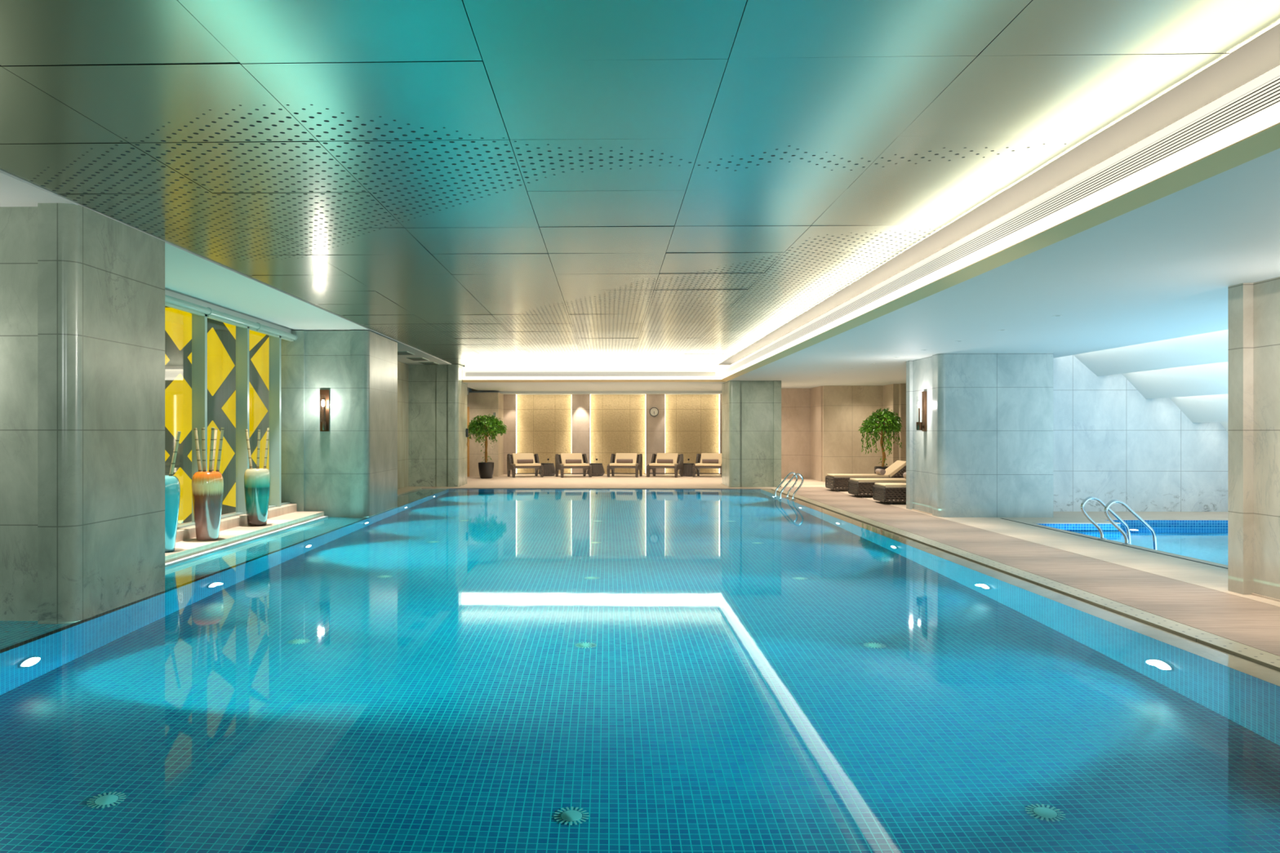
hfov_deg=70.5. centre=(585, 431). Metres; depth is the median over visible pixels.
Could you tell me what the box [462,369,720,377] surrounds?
trim
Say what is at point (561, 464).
seat cushion
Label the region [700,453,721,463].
cushion
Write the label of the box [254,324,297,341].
roller blind
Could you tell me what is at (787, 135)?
ceiling
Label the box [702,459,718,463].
bolster pillow
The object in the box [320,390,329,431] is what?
wall sconce
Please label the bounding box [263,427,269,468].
cane
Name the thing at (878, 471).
rolled towel
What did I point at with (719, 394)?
led strip
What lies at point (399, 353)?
ceiling vent
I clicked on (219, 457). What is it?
cane
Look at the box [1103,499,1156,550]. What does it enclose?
pool handrail
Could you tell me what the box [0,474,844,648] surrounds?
floor
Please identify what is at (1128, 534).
pool handrail
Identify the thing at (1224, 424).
ceiling
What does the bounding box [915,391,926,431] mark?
wall sconce
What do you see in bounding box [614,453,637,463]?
cushion
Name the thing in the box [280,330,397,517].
column
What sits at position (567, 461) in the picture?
bolster pillow
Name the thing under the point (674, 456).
cushion
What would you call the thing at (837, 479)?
lounger
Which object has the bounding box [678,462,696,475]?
table
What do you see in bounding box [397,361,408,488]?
wall
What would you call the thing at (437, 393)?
pillar
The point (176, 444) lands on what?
cane
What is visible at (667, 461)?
bolster pillow
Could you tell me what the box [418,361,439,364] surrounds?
ceiling vent
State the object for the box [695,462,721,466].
seat cushion
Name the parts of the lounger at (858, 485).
foot panel, panel, frame, mattress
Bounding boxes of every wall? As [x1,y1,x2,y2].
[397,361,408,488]
[466,392,503,476]
[471,388,719,474]
[781,386,822,481]
[822,383,906,481]
[1038,520,1227,532]
[1053,355,1227,511]
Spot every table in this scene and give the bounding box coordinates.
[538,462,555,475]
[586,462,604,475]
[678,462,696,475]
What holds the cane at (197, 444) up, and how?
in the floor vase at (207, 487)
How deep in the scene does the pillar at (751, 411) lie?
24.09 m
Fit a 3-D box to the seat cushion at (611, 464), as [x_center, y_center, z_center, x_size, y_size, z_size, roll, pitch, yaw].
[1.260,1.081,29.486,0.840,0.075,0.550,0,0,14]
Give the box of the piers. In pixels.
[503,394,721,474]
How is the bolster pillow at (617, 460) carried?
on the lounge chair at (637, 459)
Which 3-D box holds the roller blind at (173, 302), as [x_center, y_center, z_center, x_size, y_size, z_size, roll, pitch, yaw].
[-5.236,-1.641,10.508,0.116,0.131,3.842,0,0,1]
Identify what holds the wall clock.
attached to the piers
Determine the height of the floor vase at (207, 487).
0.880 m
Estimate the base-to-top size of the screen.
2.965 m
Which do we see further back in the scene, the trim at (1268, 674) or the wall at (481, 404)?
the wall at (481, 404)
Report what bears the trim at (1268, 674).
attached to the wall
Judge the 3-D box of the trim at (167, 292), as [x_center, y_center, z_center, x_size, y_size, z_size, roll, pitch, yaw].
[-5.421,-1.722,12.192,0.340,0.124,7.300,0,0,1]
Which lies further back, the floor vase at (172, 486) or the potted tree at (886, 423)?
the potted tree at (886, 423)
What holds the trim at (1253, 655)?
attached to the floor at (1254, 624)
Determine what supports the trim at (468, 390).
attached to the wall at (617, 421)
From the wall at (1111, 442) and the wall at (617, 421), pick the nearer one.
the wall at (1111, 442)
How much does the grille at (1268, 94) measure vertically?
0.115 m
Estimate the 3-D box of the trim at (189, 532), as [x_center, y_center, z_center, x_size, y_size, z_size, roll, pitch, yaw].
[-5.391,1.482,12.181,0.500,0.435,7.280,0,0,1]
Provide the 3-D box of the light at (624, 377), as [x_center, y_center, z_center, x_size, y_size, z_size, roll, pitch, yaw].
[0.156,-1.450,24.547,7.020,0.070,0.010,0,0,1]
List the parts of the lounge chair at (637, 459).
panel, seat frame, panel, panel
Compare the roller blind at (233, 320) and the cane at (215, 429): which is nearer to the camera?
the cane at (215, 429)
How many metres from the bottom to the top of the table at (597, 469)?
0.420 m
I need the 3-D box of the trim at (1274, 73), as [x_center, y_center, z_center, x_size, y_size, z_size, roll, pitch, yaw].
[3.399,-1.535,11.092,0.130,0.260,26.750,0,0,1]
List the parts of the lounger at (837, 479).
foot panel, panel, mattress, frame, backrest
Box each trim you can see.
[164,288,291,333]
[164,511,324,563]
[164,515,328,567]
[175,503,297,542]
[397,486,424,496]
[462,122,1279,382]
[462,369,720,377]
[465,364,729,370]
[466,387,721,395]
[720,65,1279,379]
[763,489,1279,685]
[771,488,1279,671]
[1001,518,1227,568]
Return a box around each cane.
[168,431,181,475]
[193,428,201,471]
[201,427,206,471]
[208,427,214,471]
[212,428,217,471]
[215,427,224,471]
[245,429,253,469]
[256,430,260,469]
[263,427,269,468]
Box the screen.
[164,306,269,524]
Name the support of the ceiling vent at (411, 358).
in the ceiling at (787, 135)
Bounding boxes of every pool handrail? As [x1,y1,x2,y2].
[773,471,798,497]
[779,473,804,500]
[1080,496,1130,543]
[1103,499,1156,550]
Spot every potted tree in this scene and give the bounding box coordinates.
[467,413,507,478]
[857,408,902,474]
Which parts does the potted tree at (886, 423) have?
pot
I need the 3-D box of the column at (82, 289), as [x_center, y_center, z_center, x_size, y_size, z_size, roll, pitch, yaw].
[-4.992,0.005,7.815,2.020,3.590,1.470,0,0,1]
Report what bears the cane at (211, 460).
in the floor vase at (207, 487)
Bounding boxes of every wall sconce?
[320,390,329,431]
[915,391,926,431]
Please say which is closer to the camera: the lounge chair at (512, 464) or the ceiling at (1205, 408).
the ceiling at (1205, 408)
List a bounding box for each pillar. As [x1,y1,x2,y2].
[408,364,466,487]
[721,380,781,487]
[1227,276,1279,599]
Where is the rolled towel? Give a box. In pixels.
[875,468,885,475]
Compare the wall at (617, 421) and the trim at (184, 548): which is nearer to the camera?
the trim at (184, 548)
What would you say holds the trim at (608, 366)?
attached to the ceiling at (1162, 268)
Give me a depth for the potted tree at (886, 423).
24.95 m
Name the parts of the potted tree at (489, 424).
pot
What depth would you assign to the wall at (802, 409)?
28.28 m
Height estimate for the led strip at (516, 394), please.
2.720 m
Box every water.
[0,488,1279,852]
[1076,528,1227,564]
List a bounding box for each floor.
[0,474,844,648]
[778,487,1279,656]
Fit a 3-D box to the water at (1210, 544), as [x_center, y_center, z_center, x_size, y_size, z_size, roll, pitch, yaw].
[10.202,1.630,10.493,6.138,0.001,9.496,0,0,1]
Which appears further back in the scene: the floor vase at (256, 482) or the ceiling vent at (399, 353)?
the ceiling vent at (399, 353)
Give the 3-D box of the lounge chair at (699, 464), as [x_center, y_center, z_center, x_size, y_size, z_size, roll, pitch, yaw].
[4.095,1.101,29.557,1.010,0.765,0.914,0,0,19]
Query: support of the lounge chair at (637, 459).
on the floor at (11, 633)
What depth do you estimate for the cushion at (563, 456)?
29.65 m
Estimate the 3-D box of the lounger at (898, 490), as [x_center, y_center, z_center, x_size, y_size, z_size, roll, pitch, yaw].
[7.091,1.111,18.675,2.049,0.745,0.840,0,0,1]
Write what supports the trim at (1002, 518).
attached to the wall at (1131, 523)
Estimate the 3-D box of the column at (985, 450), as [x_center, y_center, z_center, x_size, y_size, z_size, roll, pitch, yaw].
[7.112,0.075,16.449,1.940,2.850,1.750,0,0,1]
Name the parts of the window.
sill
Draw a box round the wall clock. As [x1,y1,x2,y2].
[649,407,658,416]
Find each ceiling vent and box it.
[397,351,414,355]
[406,357,429,360]
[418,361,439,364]
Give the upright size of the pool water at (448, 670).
0.001 m
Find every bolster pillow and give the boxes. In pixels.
[516,459,533,463]
[565,459,582,463]
[616,458,632,463]
[657,459,672,463]
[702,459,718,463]
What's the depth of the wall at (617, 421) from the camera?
31.28 m
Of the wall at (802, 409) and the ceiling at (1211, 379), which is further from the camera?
the wall at (802, 409)
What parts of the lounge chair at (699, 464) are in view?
panel, seat frame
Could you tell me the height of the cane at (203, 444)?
0.832 m
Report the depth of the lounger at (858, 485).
20.22 m
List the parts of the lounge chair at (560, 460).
panel, panel, seat frame, panel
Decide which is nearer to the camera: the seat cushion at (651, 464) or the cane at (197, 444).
the cane at (197, 444)
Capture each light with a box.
[462,376,720,379]
[720,103,1279,378]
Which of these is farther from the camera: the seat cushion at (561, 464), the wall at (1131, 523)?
the seat cushion at (561, 464)
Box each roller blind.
[164,294,212,315]
[207,309,261,330]
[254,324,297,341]
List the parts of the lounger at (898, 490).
foot panel, panel, mattress, panel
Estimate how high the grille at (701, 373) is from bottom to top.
0.115 m
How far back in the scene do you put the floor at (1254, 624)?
10.26 m
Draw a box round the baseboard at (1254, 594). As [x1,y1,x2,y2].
[911,508,1279,601]
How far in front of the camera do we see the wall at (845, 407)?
26.65 m
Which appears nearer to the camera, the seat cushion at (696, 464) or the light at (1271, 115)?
the light at (1271, 115)
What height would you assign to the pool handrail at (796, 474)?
1.040 m
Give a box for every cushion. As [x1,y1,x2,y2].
[511,453,534,463]
[511,462,541,466]
[560,453,583,463]
[560,462,589,466]
[609,462,638,466]
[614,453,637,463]
[648,462,678,466]
[655,453,678,463]
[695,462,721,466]
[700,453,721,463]
[884,460,906,477]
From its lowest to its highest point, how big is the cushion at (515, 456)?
0.359 m
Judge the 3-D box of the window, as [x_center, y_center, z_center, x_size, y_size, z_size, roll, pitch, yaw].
[-5.291,-0.198,12.184,0.180,2.925,7.290,0,0,1]
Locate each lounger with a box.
[825,460,906,491]
[848,478,906,497]
[872,482,906,504]
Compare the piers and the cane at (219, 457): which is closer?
the cane at (219, 457)
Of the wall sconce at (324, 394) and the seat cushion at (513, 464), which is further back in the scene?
the seat cushion at (513, 464)
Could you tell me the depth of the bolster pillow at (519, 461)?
29.45 m
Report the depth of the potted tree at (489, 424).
28.35 m
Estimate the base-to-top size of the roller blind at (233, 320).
0.131 m
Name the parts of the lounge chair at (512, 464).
panel, panel, seat frame, panel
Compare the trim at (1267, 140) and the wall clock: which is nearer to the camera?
the trim at (1267, 140)
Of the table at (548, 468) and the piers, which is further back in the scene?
the piers
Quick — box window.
[168,302,290,528]
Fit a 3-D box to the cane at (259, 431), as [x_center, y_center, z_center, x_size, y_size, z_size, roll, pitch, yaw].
[-4.851,0.390,13.389,0.083,0.822,0.040,0,0,27]
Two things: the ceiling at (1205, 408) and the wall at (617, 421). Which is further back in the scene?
the wall at (617, 421)
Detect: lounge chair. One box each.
[506,453,543,477]
[555,453,591,477]
[606,453,642,477]
[646,453,683,477]
[692,453,721,477]
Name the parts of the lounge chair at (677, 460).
panel, seat frame, panel, panel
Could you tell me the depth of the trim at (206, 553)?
11.95 m
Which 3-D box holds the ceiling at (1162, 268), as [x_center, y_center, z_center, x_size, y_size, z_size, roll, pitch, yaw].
[3.220,-1.390,14.473,14.300,0.080,33.500,0,0,1]
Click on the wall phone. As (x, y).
(467, 429)
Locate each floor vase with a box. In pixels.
[164,475,180,552]
[191,471,223,541]
[244,468,270,526]
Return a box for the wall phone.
[466,428,468,446]
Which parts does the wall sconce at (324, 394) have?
stem, bulb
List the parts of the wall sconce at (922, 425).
stem, bulb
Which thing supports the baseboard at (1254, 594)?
on the floor at (1254, 624)
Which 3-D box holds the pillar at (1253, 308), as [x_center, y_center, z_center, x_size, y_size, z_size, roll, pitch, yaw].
[6.921,0.075,7.206,1.930,2.850,2.360,0,0,1]
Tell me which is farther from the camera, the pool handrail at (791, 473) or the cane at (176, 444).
the pool handrail at (791, 473)
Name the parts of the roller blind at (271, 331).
rail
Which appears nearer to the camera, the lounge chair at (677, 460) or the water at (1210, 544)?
the water at (1210, 544)
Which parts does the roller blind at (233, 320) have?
rail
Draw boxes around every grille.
[465,371,715,376]
[721,75,1279,375]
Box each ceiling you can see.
[0,0,1279,365]
[462,148,1279,391]
[1073,329,1227,376]
[1122,361,1227,399]
[1169,394,1227,422]
[1219,422,1227,431]
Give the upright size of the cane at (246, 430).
0.835 m
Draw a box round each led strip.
[515,394,516,473]
[719,394,719,473]
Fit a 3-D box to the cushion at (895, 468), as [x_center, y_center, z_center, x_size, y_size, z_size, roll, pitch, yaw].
[7.740,0.939,22.660,0.511,0.400,0.740,0,0,1]
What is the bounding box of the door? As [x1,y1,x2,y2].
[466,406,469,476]
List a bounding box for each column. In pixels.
[0,203,164,624]
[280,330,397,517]
[906,352,1053,517]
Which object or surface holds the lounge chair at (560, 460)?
on the floor at (11, 633)
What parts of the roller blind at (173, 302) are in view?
rail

